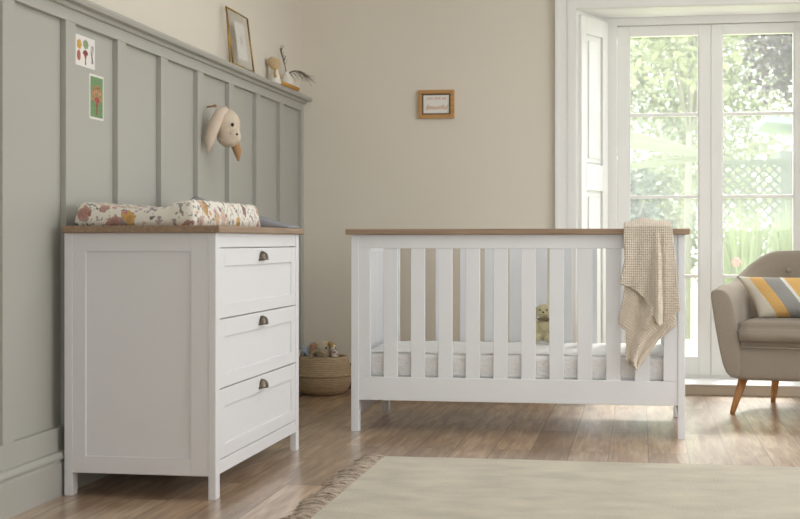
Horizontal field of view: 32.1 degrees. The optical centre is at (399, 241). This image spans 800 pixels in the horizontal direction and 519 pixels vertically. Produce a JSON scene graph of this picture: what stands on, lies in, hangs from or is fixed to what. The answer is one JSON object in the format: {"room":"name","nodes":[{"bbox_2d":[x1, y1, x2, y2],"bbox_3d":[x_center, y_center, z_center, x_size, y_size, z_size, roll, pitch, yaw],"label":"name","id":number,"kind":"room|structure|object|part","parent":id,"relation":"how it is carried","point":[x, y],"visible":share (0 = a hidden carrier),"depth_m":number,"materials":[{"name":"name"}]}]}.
{"room":"children's room","nodes":[
{"label":"children's room","id":0,"kind":"room"},
{"bbox_2d":[89,0,299,92],"bbox_3d":[-1.420,-0.505,3.570,0.100,2.720,9.956,0,0,10],"label":"wall","id":1,"kind":"structure","parent":0,"point":[201,24],"depth_m":6.77,"materials":[{"name":"beige paint"}]},
{"bbox_2d":[0,449,108,518],"bbox_3d":[-1.370,0.781,3.435,0.046,0.148,9.506,0,0,10],"label":"baseboard","id":2,"kind":"structure","parent":1,"relation":"attached to","point":[26,486],"depth_m":4.46,"materials":[{"name":"grey paint"}]},
{"bbox_2d":[76,34,94,69],"bbox_3d":[-1.124,-0.675,4.966,0.003,0.109,0.175,0,0,10],"label":"card","id":3,"kind":"object","parent":1,"relation":"attached to","point":[85,47],"visible":1,"depth_m":4.96,"materials":[{"name":"white paper"}]},
{"bbox_2d":[89,73,102,120],"bbox_3d":[-1.106,-0.524,5.069,0.004,0.162,0.132,0,0,10],"label":"card","id":4,"kind":"object","parent":1,"relation":"attached to","point":[95,82],"visible":1,"depth_m":5.06,"materials":[{"name":"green paper"}]},
{"bbox_2d":[0,0,303,471],"bbox_3d":[-1.380,-0.035,3.437,0.025,1.540,9.506,0,0,10],"label":"wall paneling","id":5,"kind":"structure","parent":1,"relation":"attached to","point":[148,148],"depth_m":4.83,"materials":[{"name":"grey paint"}]},
{"bbox_2d":[50,0,311,103],"bbox_3d":[-1.354,-0.819,3.432,0.078,0.037,9.506,0,0,10],"label":"trim","id":6,"kind":"structure","parent":1,"relation":"attached to","point":[86,7],"depth_m":5.75,"materials":[{"name":"grey paint"}]},
{"bbox_2d":[225,6,254,72],"bbox_3d":[-0.784,-0.975,6.751,0.062,0.277,0.369,0,0,10],"label":"photo frame","id":7,"kind":"object","parent":6,"relation":"on","point":[239,29],"visible":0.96,"depth_m":6.75,"materials":[{"name":"gold metal"}]},
{"bbox_2d":[234,21,247,61],"bbox_3d":[-0.773,-0.972,6.769,0.024,0.180,0.160,0,0,10],"label":"print","id":8,"kind":"object","parent":7,"relation":"attached to","point":[239,29],"depth_m":6.76,"materials":[{"name":"white paper"}]},
{"bbox_2d":[267,57,299,90],"bbox_3d":[-0.619,-0.907,7.535,0.069,0.144,0.420,0,0,18],"label":"doll","id":9,"kind":"object","parent":6,"relation":"on","point":[273,63],"visible":0.98,"depth_m":7.37,"materials":[{"name":"brown wood"}]},
{"bbox_3d":[-0.610,-0.847,7.553,0.022,0.024,0.301,0,0,13],"label":"leg","id":10,"kind":"part","parent":9,"relation":"part of","materials":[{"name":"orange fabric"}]},
{"bbox_2d":[281,72,292,88],"bbox_3d":[-0.626,-0.886,7.677,0.074,0.098,0.074,0,0,10],"label":"bud vase","id":11,"kind":"object","parent":6,"relation":"on","point":[286,77],"visible":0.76,"depth_m":7.65,"materials":[{"name":"white ceramic"}]},
{"bbox_2d":[280,46,314,82],"bbox_3d":[-0.567,-0.973,7.717,0.049,0.210,0.269,0,0,43],"label":"twigs","id":12,"kind":"object","parent":11,"relation":"in","point":[293,71],"visible":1,"depth_m":7.72,"materials":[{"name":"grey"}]},
{"bbox_2d":[205,104,240,160],"bbox_3d":[-0.801,-0.497,6.302,0.159,0.262,0.204,0,0,-5],"label":"decoration","id":13,"kind":"object","parent":1,"relation":"attached to","point":[224,124],"visible":1,"depth_m":6.25,"materials":[{"name":"beige fabric"}]},
{"bbox_2d":[9,389,799,518],"bbox_3d":[1.337,0.880,2.919,5.755,0.050,9.606,0,0,10],"label":"floor","id":14,"kind":"structure","parent":0,"point":[269,484],"depth_m":5.82,"materials":[{"name":"brown wood"}]},
{"bbox_2d":[62,225,303,499],"bbox_3d":[-0.762,0.402,5.190,0.554,0.907,1.175,0,0,10],"label":"dresser","id":15,"kind":"object","parent":14,"relation":"on","point":[181,343],"visible":1,"depth_m":4.66,"materials":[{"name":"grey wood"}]},
{"bbox_3d":[-1.111,0.413,4.695,0.029,0.883,0.046,0,0,10],"label":"leg","id":16,"kind":"part","parent":15,"relation":"part of","materials":[{"name":"white paint"}]},
{"bbox_3d":[-0.865,0.374,4.641,0.474,0.805,0.018,0,0,10],"label":"panel","id":17,"kind":"part","parent":15,"relation":"part of","materials":[{"name":"white paint"}]},
{"bbox_2d":[75,199,260,226],"bbox_3d":[-0.824,-0.098,5.075,0.428,0.090,0.825,0,0,10],"label":"mat","id":18,"kind":"object","parent":15,"relation":"on","point":[188,212],"visible":0.98,"depth_m":4.70,"materials":[{"name":"fabric"}]},
{"bbox_3d":[-0.617,0.413,4.610,0.026,0.883,0.046,0,0,10],"label":"leg","id":19,"kind":"part","parent":15,"relation":"part of","materials":[{"name":"white paint"}]},
{"bbox_2d":[190,197,299,227],"bbox_3d":[-0.642,-0.116,5.590,0.440,0.127,0.200,0,0,10],"label":"folded blanket","id":20,"kind":"object","parent":15,"relation":"on","point":[264,222],"visible":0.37,"depth_m":5.48,"materials":[{"name":"grey fabric"}]},
{"bbox_3d":[-0.525,0.754,5.148,0.021,0.046,1.045,0,0,10],"label":"rail","id":21,"kind":"part","parent":15,"relation":"part of","materials":[{"name":"white paint"}]},
{"bbox_3d":[-0.525,-0.004,5.148,0.021,0.049,1.045,0,0,10],"label":"rail","id":22,"kind":"part","parent":15,"relation":"part of","materials":[{"name":"white paint"}]},
{"bbox_3d":[-0.523,0.612,5.148,0.020,0.232,1.041,0,0,10],"label":"drawer","id":23,"kind":"part","parent":15,"relation":"part of","materials":[{"name":"white paint"}]},
{"bbox_3d":[-0.523,0.377,5.148,0.020,0.230,1.041,0,0,10],"label":"drawer","id":24,"kind":"part","parent":15,"relation":"part of","materials":[{"name":"white paint"}]},
{"bbox_3d":[-0.523,0.141,5.148,0.020,0.234,1.041,0,0,10],"label":"drawer","id":25,"kind":"part","parent":15,"relation":"part of","materials":[{"name":"white paint"}]},
{"bbox_3d":[-0.502,0.526,5.144,0.025,0.036,0.073,0,0,10],"label":"handle","id":26,"kind":"part","parent":15,"relation":"part of","materials":[{"name":"grey metal"}]},
{"bbox_3d":[-0.502,0.292,5.144,0.025,0.036,0.073,0,0,10],"label":"handle","id":27,"kind":"part","parent":15,"relation":"part of","materials":[{"name":"grey metal"}]},
{"bbox_3d":[-0.502,0.054,5.144,0.025,0.036,0.073,0,0,10],"label":"handle","id":28,"kind":"part","parent":15,"relation":"part of","materials":[{"name":"grey metal"}]},
{"bbox_3d":[-0.432,0.413,5.685,0.026,0.883,0.046,0,0,10],"label":"leg","id":29,"kind":"part","parent":15,"relation":"part of","materials":[{"name":"white paint"}]},
{"bbox_2d":[299,350,350,395],"bbox_3d":[-0.432,0.727,7.786,0.338,0.256,0.338,0,0,10],"label":"basket","id":30,"kind":"object","parent":14,"relation":"on","point":[318,376],"visible":0.8,"depth_m":7.66,"materials":[{"name":"beige wicker"}]},
{"bbox_2d":[301,342,315,356],"bbox_3d":[-0.503,0.606,7.797,0.089,0.083,0.094,0,0,10],"label":"cloth","id":31,"kind":"object","parent":30,"relation":"in","point":[304,349],"visible":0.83,"depth_m":7.77,"materials":[{"name":"blue fabric"}]},
{"bbox_3d":[-0.453,0.625,7.663,0.102,0.052,0.012,0,0,10],"label":"handle","id":32,"kind":"part","parent":30,"relation":"part of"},
{"bbox_2d":[309,341,337,356],"bbox_3d":[-0.413,0.650,7.771,0.169,0.190,0.116,0,0,16],"label":"stuffed toys","id":33,"kind":"object","parent":30,"relation":"in","point":[329,348],"visible":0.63,"depth_m":7.74,"materials":[{"name":"beige fabric"}]},
{"bbox_2d":[345,228,689,438],"bbox_3d":[0.573,0.400,6.526,1.517,0.910,0.843,0,0,10],"label":"crib","id":34,"kind":"object","parent":14,"relation":"on","point":[375,253],"visible":0.94,"depth_m":6.17,"materials":[{"name":"white paint"}]},
{"bbox_3d":[-0.199,0.412,6.276,0.035,0.885,0.045,0,0,10],"label":"leg","id":35,"kind":"part","parent":34,"relation":"part of","materials":[{"name":"white paint"}]},
{"bbox_3d":[-0.139,0.375,6.648,0.020,0.810,0.709,0,0,10],"label":"panel","id":36,"kind":"part","parent":34,"relation":"part of","materials":[{"name":"white paint"}]},
{"bbox_3d":[-0.071,0.412,7.019,0.035,0.885,0.045,0,0,10],"label":"leg","id":37,"kind":"part","parent":34,"relation":"part of","materials":[{"name":"white paint"}]},
{"bbox_2d":[371,341,662,380],"bbox_3d":[0.573,0.556,6.526,1.403,0.121,0.727,0,0,10],"label":"mattress","id":38,"kind":"object","parent":34,"relation":"on","point":[404,347],"visible":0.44,"depth_m":6.21,"materials":[{"name":"white fabric"}]},
{"bbox_2d":[536,304,548,342],"bbox_3d":[0.696,0.397,6.749,0.114,0.184,0.129,0,0,10],"label":"teddy bear","id":39,"kind":"object","parent":38,"relation":"on","point":[542,326],"visible":0.66,"depth_m":6.75},
{"bbox_3d":[0.507,-0.043,6.141,1.517,0.025,0.062,0,0,10],"label":"cap rail","id":40,"kind":"part","parent":34,"relation":"part of","materials":[{"name":"brown wood"}]},
{"bbox_3d":[0.511,0.001,6.146,1.408,0.062,0.022,0,0,10],"label":"rail","id":41,"kind":"part","parent":34,"relation":"part of","materials":[{"name":"white paint"}]},
{"bbox_3d":[0.511,0.660,6.146,1.408,0.105,0.022,0,0,10],"label":"rail","id":42,"kind":"part","parent":34,"relation":"part of","materials":[{"name":"white paint"}]},
{"bbox_2d":[618,217,679,369],"bbox_3d":[1.079,0.224,6.017,0.263,0.660,0.153,0,0,10],"label":"knitted blanket","id":43,"kind":"object","parent":34,"relation":"on","point":[651,302],"visible":1,"depth_m":5.98,"materials":[{"name":"beige fabric"}]},
{"bbox_3d":[1.348,0.412,6.775,0.030,0.885,0.045,0,0,10],"label":"leg","id":44,"kind":"part","parent":34,"relation":"part of","materials":[{"name":"white paint"}]},
{"bbox_3d":[1.220,0.412,6.032,0.030,0.885,0.045,0,0,10],"label":"leg","id":45,"kind":"part","parent":34,"relation":"part of","materials":[{"name":"white paint"}]},
{"bbox_2d":[279,454,799,518],"bbox_3d":[1.423,0.844,3.804,3.715,0.023,2.814,0,0,10],"label":"rug","id":46,"kind":"object","parent":14,"relation":"on","point":[375,486],"visible":1,"depth_m":4.71,"materials":[{"name":"beige fabric"}]},
{"bbox_2d":[711,251,799,413],"bbox_3d":[2.027,0.454,7.034,0.755,0.810,0.817,0,0,24],"label":"armchair","id":47,"kind":"object","parent":14,"relation":"on","point":[752,347],"visible":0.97,"depth_m":6.79,"materials":[{"name":"beige fabric"}]},
{"bbox_3d":[1.684,0.753,6.891,0.106,0.212,0.049,0,0,-20],"label":"leg","id":48,"kind":"part","parent":47,"relation":"part of","materials":[{"name":"brown wood"}]},
{"bbox_2d":[737,276,799,317],"bbox_3d":[1.999,0.283,6.962,0.643,0.207,0.157,0,0,25],"label":"cushion","id":49,"kind":"object","parent":47,"relation":"on","point":[771,296],"visible":1,"depth_m":6.96,"materials":[{"name":"multicoloured fabric"}]},
{"bbox_2d":[738,317,799,347],"bbox_3d":[1.998,0.448,6.967,0.530,0.134,0.670,0,0,24],"label":"seat cushion","id":50,"kind":"object","parent":47,"relation":"on","point":[753,332],"depth_m":6.73,"materials":[{"name":"beige fabric"}]},
{"bbox_3d":[2.005,0.598,6.982,0.502,0.157,0.668,0,0,24],"label":"seat","id":51,"kind":"part","parent":47,"relation":"part of","materials":[{"name":"beige fabric"}]},
{"bbox_3d":[1.984,0.753,7.354,0.049,0.212,0.102,0,0,-5],"label":"leg","id":52,"kind":"part","parent":47,"relation":"part of","materials":[{"name":"brown wood"}]},
{"bbox_2d":[300,0,774,362],"bbox_3d":[2.180,-0.505,7.825,5.555,2.720,0.350,0,0,10],"label":"wall","id":53,"kind":"structure","parent":0,"point":[370,161],"depth_m":8.01,"materials":[{"name":"beige paint"}]},
{"bbox_2d":[418,90,453,118],"bbox_3d":[0.208,-0.786,7.975,0.207,0.162,0.022,0,0,10],"label":"picture frame","id":54,"kind":"object","parent":53,"relation":"attached to","point":[432,104],"visible":1,"depth_m":7.97,"materials":[{"name":"brown wood"}]},
{"bbox_2d":[423,95,448,112],"bbox_3d":[0.208,-0.786,7.975,0.149,0.104,0.002,0,0,10],"label":"print","id":55,"kind":"object","parent":54,"relation":"attached to","point":[431,103],"depth_m":7.97,"materials":[{"name":"white paper"}]},
{"bbox_2d":[576,10,604,342],"bbox_3d":[1.097,-0.259,8.008,0.152,2.106,0.343,0,0,10],"label":"trim","id":56,"kind":"structure","parent":53,"relation":"attached to","point":[578,12],"depth_m":7.86,"materials":[{"name":"white paint"}]},
{"bbox_2d":[578,15,607,342],"bbox_3d":[1.113,-0.254,8.009,0.024,2.056,0.336,0,0,35],"label":"window shutter","id":57,"kind":"object","parent":53,"relation":"attached to","point":[592,33],"visible":0.59,"depth_m":8.00,"materials":[{"name":"white paint"}]},
{"bbox_3d":[1.114,-0.811,8.007,0.013,0.722,0.188,0,0,35],"label":"fielded panel","id":58,"kind":"part","parent":57,"relation":"part of","materials":[{"name":"white paint"}]},
{"bbox_3d":[1.114,0.182,8.007,0.013,0.924,0.188,0,0,35],"label":"fielded panel","id":59,"kind":"part","parent":57,"relation":"part of","materials":[{"name":"white paint"}]},
{"bbox_2d":[617,24,710,375],"bbox_3d":[1.554,-0.240,8.154,0.550,2.042,0.059,0,0,10],"label":"door","id":60,"kind":"structure","parent":53,"relation":"in","point":[700,364],"depth_m":8.10,"materials":[{"name":"white paint"}]},
{"bbox_2d":[555,0,799,342],"bbox_3d":[1.739,-0.286,7.705,1.750,2.283,0.036,0,0,10],"label":"trim","id":61,"kind":"structure","parent":53,"relation":"attached to","point":[565,10],"depth_m":7.84,"materials":[{"name":"white paint"}]},
{"bbox_2d":[576,3,799,377],"bbox_3d":[1.779,-0.259,7.937,1.517,2.106,0.432,0,0,10],"label":"trim","id":62,"kind":"structure","parent":53,"relation":"attached to","point":[777,12],"depth_m":8.07,"materials":[{"name":"white paint"}]},
{"bbox_2d":[685,385,799,396],"bbox_3d":[1.777,0.829,7.926,1.518,0.053,0.426,0,0,10],"label":"trim","id":63,"kind":"structure","parent":53,"relation":"attached to","point":[689,389],"depth_m":7.69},
{"bbox_2d":[685,378,799,386],"bbox_3d":[1.777,0.798,7.923,1.518,0.008,0.432,0,0,10],"label":"trim","id":64,"kind":"structure","parent":53,"relation":"attached to","point":[688,381],"depth_m":7.82,"materials":[{"name":"white paint"}]},
{"bbox_2d":[711,22,799,375],"bbox_3d":[2.075,-0.240,8.057,0.534,2.042,0.045,0,0,10],"label":"door","id":65,"kind":"structure","parent":53,"relation":"in","point":[718,31],"depth_m":8.07,"materials":[{"name":"white paint"}]},
{"label":"outside","id":66,"kind":"structure","parent":0,"visible":0},
{"bbox_2d":[656,267,696,355],"bbox_3d":[9.732,1.090,32.991,36.000,0.230,51.674,0,0,10],"label":"ground","id":67,"kind":"structure","parent":66,"point":[690,344],"depth_m":16.09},
{"bbox_2d":[631,160,663,220],"bbox_3d":[1.949,0.034,12.592,0.780,1.882,0.918,0,0,-35],"label":"shrub","id":68,"kind":"object","parent":67,"relation":"on","point":[636,205],"visible":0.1,"depth_m":12.50,"materials":[{"name":"green plant"}]},
{"bbox_2d":[634,137,693,242],"bbox_3d":[3.023,-0.124,17.323,1.272,2.317,1.139,0,0,10],"label":"shrub","id":69,"kind":"object","parent":67,"relation":"on","point":[668,182],"visible":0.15,"depth_m":17.34,"materials":[{"name":"green plant"}]},
{"bbox_2d":[631,131,696,169],"bbox_3d":[1.760,0.037,10.570,1.280,1.876,0.472,0,0,2],"label":"patio umbrella","id":70,"kind":"object","parent":67,"relation":"on","point":[639,141],"visible":0.37,"depth_m":10.43,"materials":[{"name":"white fabric"}]},
{"bbox_2d":[631,35,745,338],"bbox_3d":[2.860,-0.866,13.858,1.421,3.684,1.107,0,0,10],"label":"tree","id":71,"kind":"object","parent":67,"relation":"on","point":[656,51],"visible":0.34,"depth_m":13.88,"materials":[{"name":"green plant"}]},
{"bbox_2d":[631,34,792,235],"bbox_3d":[4.392,-2.726,22.845,6.243,7.402,4.409,0,0,14],"label":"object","id":72,"kind":"object","parent":67,"relation":"on","point":[676,126],"visible":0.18,"depth_m":22.04,"materials":[{"name":"green plant"}]},
{"bbox_2d":[637,133,789,284],"bbox_3d":[8.174,-0.363,31.083,19.671,4.208,1.674,0,0,10],"label":"hedge","id":73,"kind":"object","parent":67,"relation":"on","point":[694,244],"visible":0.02,"depth_m":31.11,"materials":[{"name":"green plant"}]},
{"bbox_2d":[732,258,740,274],"bbox_3d":[2.805,0.556,11.592,0.078,0.837,0.024,0,0,10],"label":"flower","id":74,"kind":"object","parent":67,"relation":"on","point":[735,260],"visible":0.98,"depth_m":11.58,"materials":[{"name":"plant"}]},
{"bbox_2d":[723,198,784,284],"bbox_3d":[3.141,0.271,12.665,0.787,1.408,0.776,0,0,-37],"label":"ornamental grass","id":75,"kind":"object","parent":67,"relation":"on","point":[740,245],"depth_m":12.50,"materials":[{"name":"green plant"}]},
{"bbox_2d":[723,159,792,250],"bbox_3d":[5.333,-0.010,15.526,3.630,1.970,0.070,0,0,10],"label":"lattice fence","id":76,"kind":"object","parent":67,"relation":"on","point":[758,162],"visible":0.22,"depth_m":15.74,"materials":[{"name":"grey wood"}]},
{"bbox_3d":[5.333,-0.135,15.526,3.550,1.580,0.050,0,0,10],"label":"rail","id":77,"kind":"part","parent":76,"relation":"part of","materials":[{"name":"grey wood"}]},
{"bbox_2d":[735,34,792,107],"bbox_3d":[4.903,-1.108,14.150,2.984,4.165,2.233,0,0,14],"label":"tree","id":78,"kind":"object","parent":67,"relation":"on","point":[785,47],"visible":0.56,"depth_m":14.38,"materials":[{"name":"green plant"}]},
{"bbox_2d":[754,115,792,250],"bbox_3d":[6.438,-0.295,17.817,3.550,2.540,1.700,0,0,10],"label":"garden shed","id":79,"kind":"object","parent":67,"relation":"on","point":[767,124],"visible":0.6,"depth_m":17.58,"materials":[{"name":"grey wood"}]},
{"bbox_2d":[757,198,792,253],"bbox_3d":[3.839,0.251,13.525,0.840,1.449,0.869,0,0,10],"label":"ornamental grass","id":80,"kind":"object","parent":67,"relation":"on","point":[787,245],"depth_m":13.45,"materials":[{"name":"green plant"}]}
]}

